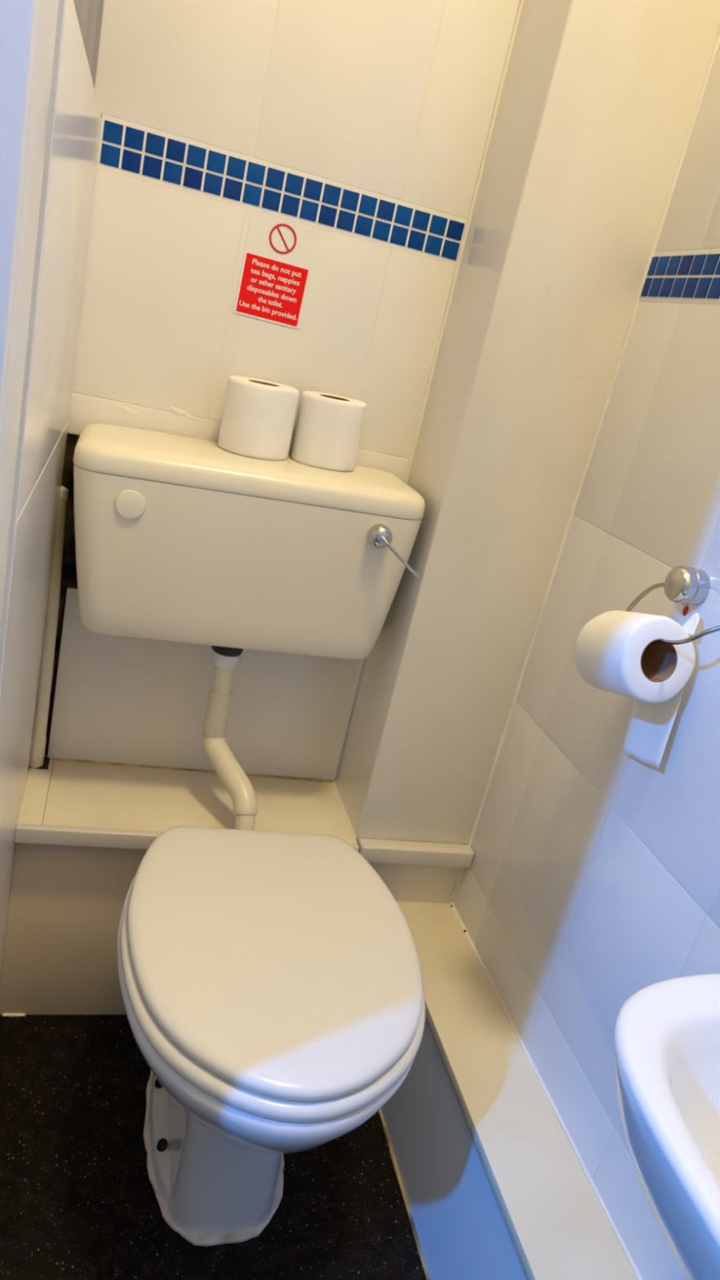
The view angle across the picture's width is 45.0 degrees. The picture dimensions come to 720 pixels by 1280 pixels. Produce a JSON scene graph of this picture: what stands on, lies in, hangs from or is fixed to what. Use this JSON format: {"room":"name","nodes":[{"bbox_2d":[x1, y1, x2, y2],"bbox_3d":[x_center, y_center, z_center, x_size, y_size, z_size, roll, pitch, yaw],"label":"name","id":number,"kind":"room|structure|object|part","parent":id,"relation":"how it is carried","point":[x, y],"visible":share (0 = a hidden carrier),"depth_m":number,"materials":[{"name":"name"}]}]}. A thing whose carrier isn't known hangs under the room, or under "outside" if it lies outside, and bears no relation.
{"room":"bathroom","nodes":[
{"label":"bathroom","id":0,"kind":"room"},
{"bbox_2d":[0,0,104,982],"bbox_3d":[-0.100,-0.545,0.225,0.060,2.920,1.720,7,20,-17],"label":"wall","id":1,"kind":"structure","parent":0,"point":[77,122],"depth_m":0.84,"materials":[{"name":"white paint"}]},
{"bbox_2d":[0,0,66,695],"bbox_3d":[-0.194,-0.057,0.103,0.212,2.060,0.940,7,20,-17],"label":"door","id":2,"kind":"structure","parent":1,"relation":"in","point":[32,31],"depth_m":0.43,"materials":[{"name":"beige paint"}]},
{"bbox_2d":[27,432,79,772],"bbox_3d":[-0.270,0.026,1.380,0.531,0.645,0.022,7,20,-17],"label":"gap","id":3,"kind":"structure","parent":0,"point":[68,561],"depth_m":1.26,"materials":[{"name":"black"}]},
{"bbox_2d":[45,573,363,780],"bbox_3d":[-0.237,0.071,1.362,0.467,0.292,0.030,7,20,-17],"label":"wall panel","id":4,"kind":"object","parent":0,"point":[116,699],"visible":0.66,"depth_m":1.35,"materials":[{"name":"beige"}]},
{"bbox_2d":[0,1014,426,1279],"bbox_3d":[-0.081,0.859,0.819,0.790,0.040,1.736,7,20,-17],"label":"floor","id":5,"kind":"structure","parent":0,"point":[78,1201],"depth_m":1.11,"materials":[{"name":"black plastic"}]},
{"bbox_2d":[0,746,474,1017],"bbox_3d":[-0.204,0.408,1.409,0.670,0.355,0.231,7,20,-17],"label":"ledge","id":6,"kind":"object","parent":5,"relation":"on","point":[85,828],"visible":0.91,"depth_m":1.28,"materials":[{"name":"paint"}]},
{"bbox_2d":[28,485,68,769],"bbox_3d":[-0.447,-0.011,1.248,0.043,0.421,0.048,7,20,-17],"label":"pipe","id":7,"kind":"object","parent":6,"relation":"on","point":[37,760],"visible":0.6,"depth_m":1.25,"materials":[{"name":"beige plastic"}]},
{"bbox_2d":[28,736,46,768],"bbox_3d":[-0.484,0.165,1.299,0.026,0.048,0.026,7,20,-17],"label":"socket","id":8,"kind":"object","parent":7,"relation":"attached to","point":[37,758],"depth_m":1.29,"materials":[{"name":"beige plastic"}]},
{"bbox_2d":[116,826,425,1245],"bbox_3d":[-0.140,0.513,1.066,0.348,0.410,0.478,7,20,-17],"label":"toilet","id":9,"kind":"object","parent":5,"relation":"on","point":[272,988],"visible":1,"depth_m":0.94,"materials":[{"name":"white ceramic"}]},
{"bbox_3d":[-0.094,0.361,0.983,0.345,0.018,0.418,7,20,-17],"label":"seat","id":10,"kind":"part","parent":9,"relation":"part of","materials":[{"name":"white plastic"}]},
{"bbox_3d":[-0.092,0.339,0.986,0.335,0.018,0.425,7,20,-17],"label":"lid","id":11,"kind":"part","parent":9,"relation":"part of","materials":[{"name":"white plastic"}]},
{"bbox_2d":[377,901,643,1279],"bbox_3d":[0.233,0.796,0.776,0.120,0.246,1.462,7,20,-17],"label":"pipe boxing","id":12,"kind":"structure","parent":5,"relation":"on","point":[495,1184],"depth_m":1.05,"materials":[{"name":"paint"}]},
{"bbox_2d":[67,0,524,484],"bbox_3d":[0.172,-1.222,0.949,0.830,2.125,0.071,7,20,-17],"label":"wall","id":13,"kind":"structure","parent":0,"point":[399,100],"depth_m":1.12,"materials":[{"name":"white tile"}]},
{"bbox_2d":[72,423,425,660],"bbox_3d":[-0.156,-0.118,1.169,0.451,0.250,0.208,6,20,-16],"label":"cistern","id":14,"kind":"object","parent":13,"relation":"attached to","point":[179,539],"visible":0.98,"depth_m":1.11,"materials":[{"name":"plastic"}]},
{"bbox_2d":[202,645,257,830],"bbox_3d":[-0.177,0.152,1.236,0.045,0.288,0.167,-5,26,-42],"label":"pipe","id":15,"kind":"object","parent":14,"relation":"attached to","point":[240,788],"visible":0.9,"depth_m":1.24,"materials":[{"name":"beige plastic"}]},
{"bbox_2d":[202,688,232,737],"bbox_3d":[-0.208,0.106,1.269,0.034,0.070,0.034,7,20,-17],"label":"socket","id":16,"kind":"object","parent":15,"relation":"attached to","point":[219,702],"depth_m":1.26,"materials":[{"name":"beige plastic"}]},
{"bbox_2d":[211,645,243,656],"bbox_3d":[-0.187,0.005,1.233,0.045,0.021,0.045,7,20,-17],"label":"washer","id":17,"kind":"object","parent":15,"relation":"in","point":[217,651],"depth_m":1.22,"materials":[{"name":"black rubber"}]},
{"bbox_3d":[-0.139,-0.224,1.150,0.451,0.034,0.171,6,20,-16],"label":"lid","id":18,"kind":"part","parent":14,"relation":"part of","materials":[{"name":"plastic"}]},
{"bbox_2d":[217,375,298,460],"bbox_3d":[-0.136,-0.297,1.162,0.096,0.093,0.095,-5,25,-40],"label":"toilet roll","id":19,"kind":"object","parent":14,"relation":"on","point":[258,417],"visible":1,"depth_m":1.12,"materials":[{"name":"white paper"}]},
{"bbox_2d":[291,391,366,471],"bbox_3d":[-0.042,-0.286,1.190,0.092,0.094,0.090,2,22,-30],"label":"toilet roll","id":20,"kind":"object","parent":14,"relation":"on","point":[329,427],"visible":1,"depth_m":1.16,"materials":[{"name":"white paper"}]},
{"bbox_3d":[0.027,-0.134,1.127,0.031,0.031,0.023,6,20,-16],"label":"flush lever","id":21,"kind":"part","parent":14,"relation":"part of","materials":[{"name":"silver metal"}]},
{"bbox_3d":[0.053,-0.105,1.123,0.067,0.048,0.008,14,19,1],"label":"lever arm","id":22,"kind":"part","parent":14,"relation":"part of","materials":[{"name":"silver metal"}]},
{"bbox_2d":[233,209,319,328],"bbox_3d":[-0.110,-0.486,1.146,0.091,0.126,0.001,9,19,-17],"label":"warning sign","id":23,"kind":"object","parent":13,"relation":"attached to","point":[279,253],"visible":1,"depth_m":1.15,"materials":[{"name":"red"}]},
{"bbox_3d":[-0.116,-0.464,1.154,0.083,0.073,0.001,9,19,-17],"label":"red panel","id":24,"kind":"part","parent":23,"relation":"part of","materials":[{"name":"red plastic"}]},
{"bbox_2d":[97,113,466,264],"bbox_3d":[-0.085,-0.572,1.119,0.483,0.058,0.004,7,20,-17],"label":"tile border","id":25,"kind":"object","parent":13,"relation":"attached to","point":[126,148],"depth_m":1.11,"materials":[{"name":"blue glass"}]},
{"bbox_2d":[333,0,719,902],"bbox_3d":[0.310,-0.741,1.058,0.192,2.920,0.170,7,20,-17],"label":"column","id":26,"kind":"structure","parent":0,"point":[598,100],"depth_m":1.13,"materials":[{"name":"beige paint"}]},
{"bbox_2d":[452,28,719,1279],"bbox_3d":[0.589,-0.457,0.442,0.064,2.920,1.730,7,20,-17],"label":"wall","id":27,"kind":"structure","parent":0,"point":[592,881],"depth_m":1.03,"materials":[{"name":"white tile"}]},
{"bbox_2d":[613,973,719,1279],"bbox_3d":[0.310,0.347,0.448,0.270,0.225,0.448,7,20,-17],"label":"basin","id":28,"kind":"object","parent":27,"relation":"attached to","point":[667,1033],"visible":1,"depth_m":0.53,"materials":[{"name":"white ceramic"}]},
{"bbox_2d":[625,565,719,644],"bbox_3d":[0.334,-0.020,0.897,0.057,0.100,0.173,7,20,-17],"label":"toilet roll holder","id":29,"kind":"object","parent":27,"relation":"attached to","point":[689,585],"visible":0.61,"depth_m":0.91,"materials":[{"name":"silver metal"}]},
{"bbox_2d":[574,610,699,768],"bbox_3d":[0.284,0.045,0.936,0.091,0.185,0.110,6,20,-21],"label":"toilet roll","id":30,"kind":"object","parent":29,"relation":"on","point":[615,652],"visible":1,"depth_m":0.90,"materials":[{"name":"white paper"}]},
{"bbox_2d":[640,248,719,304],"bbox_3d":[0.525,-0.188,0.442,0.004,0.058,1.452,7,20,-17],"label":"tile border","id":31,"kind":"object","parent":27,"relation":"attached to","point":[686,276],"depth_m":1.01,"materials":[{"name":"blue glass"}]},
{"bbox_2d":[682,605,688,615],"bbox_3d":[0.351,-0.032,0.938,0.002,0.012,0.008,7,20,-17],"label":"drip","id":32,"kind":"object","parent":27,"relation":"attached to","point":[685,611],"visible":1,"depth_m":0.94,"materials":[{"name":"red"}]}
]}

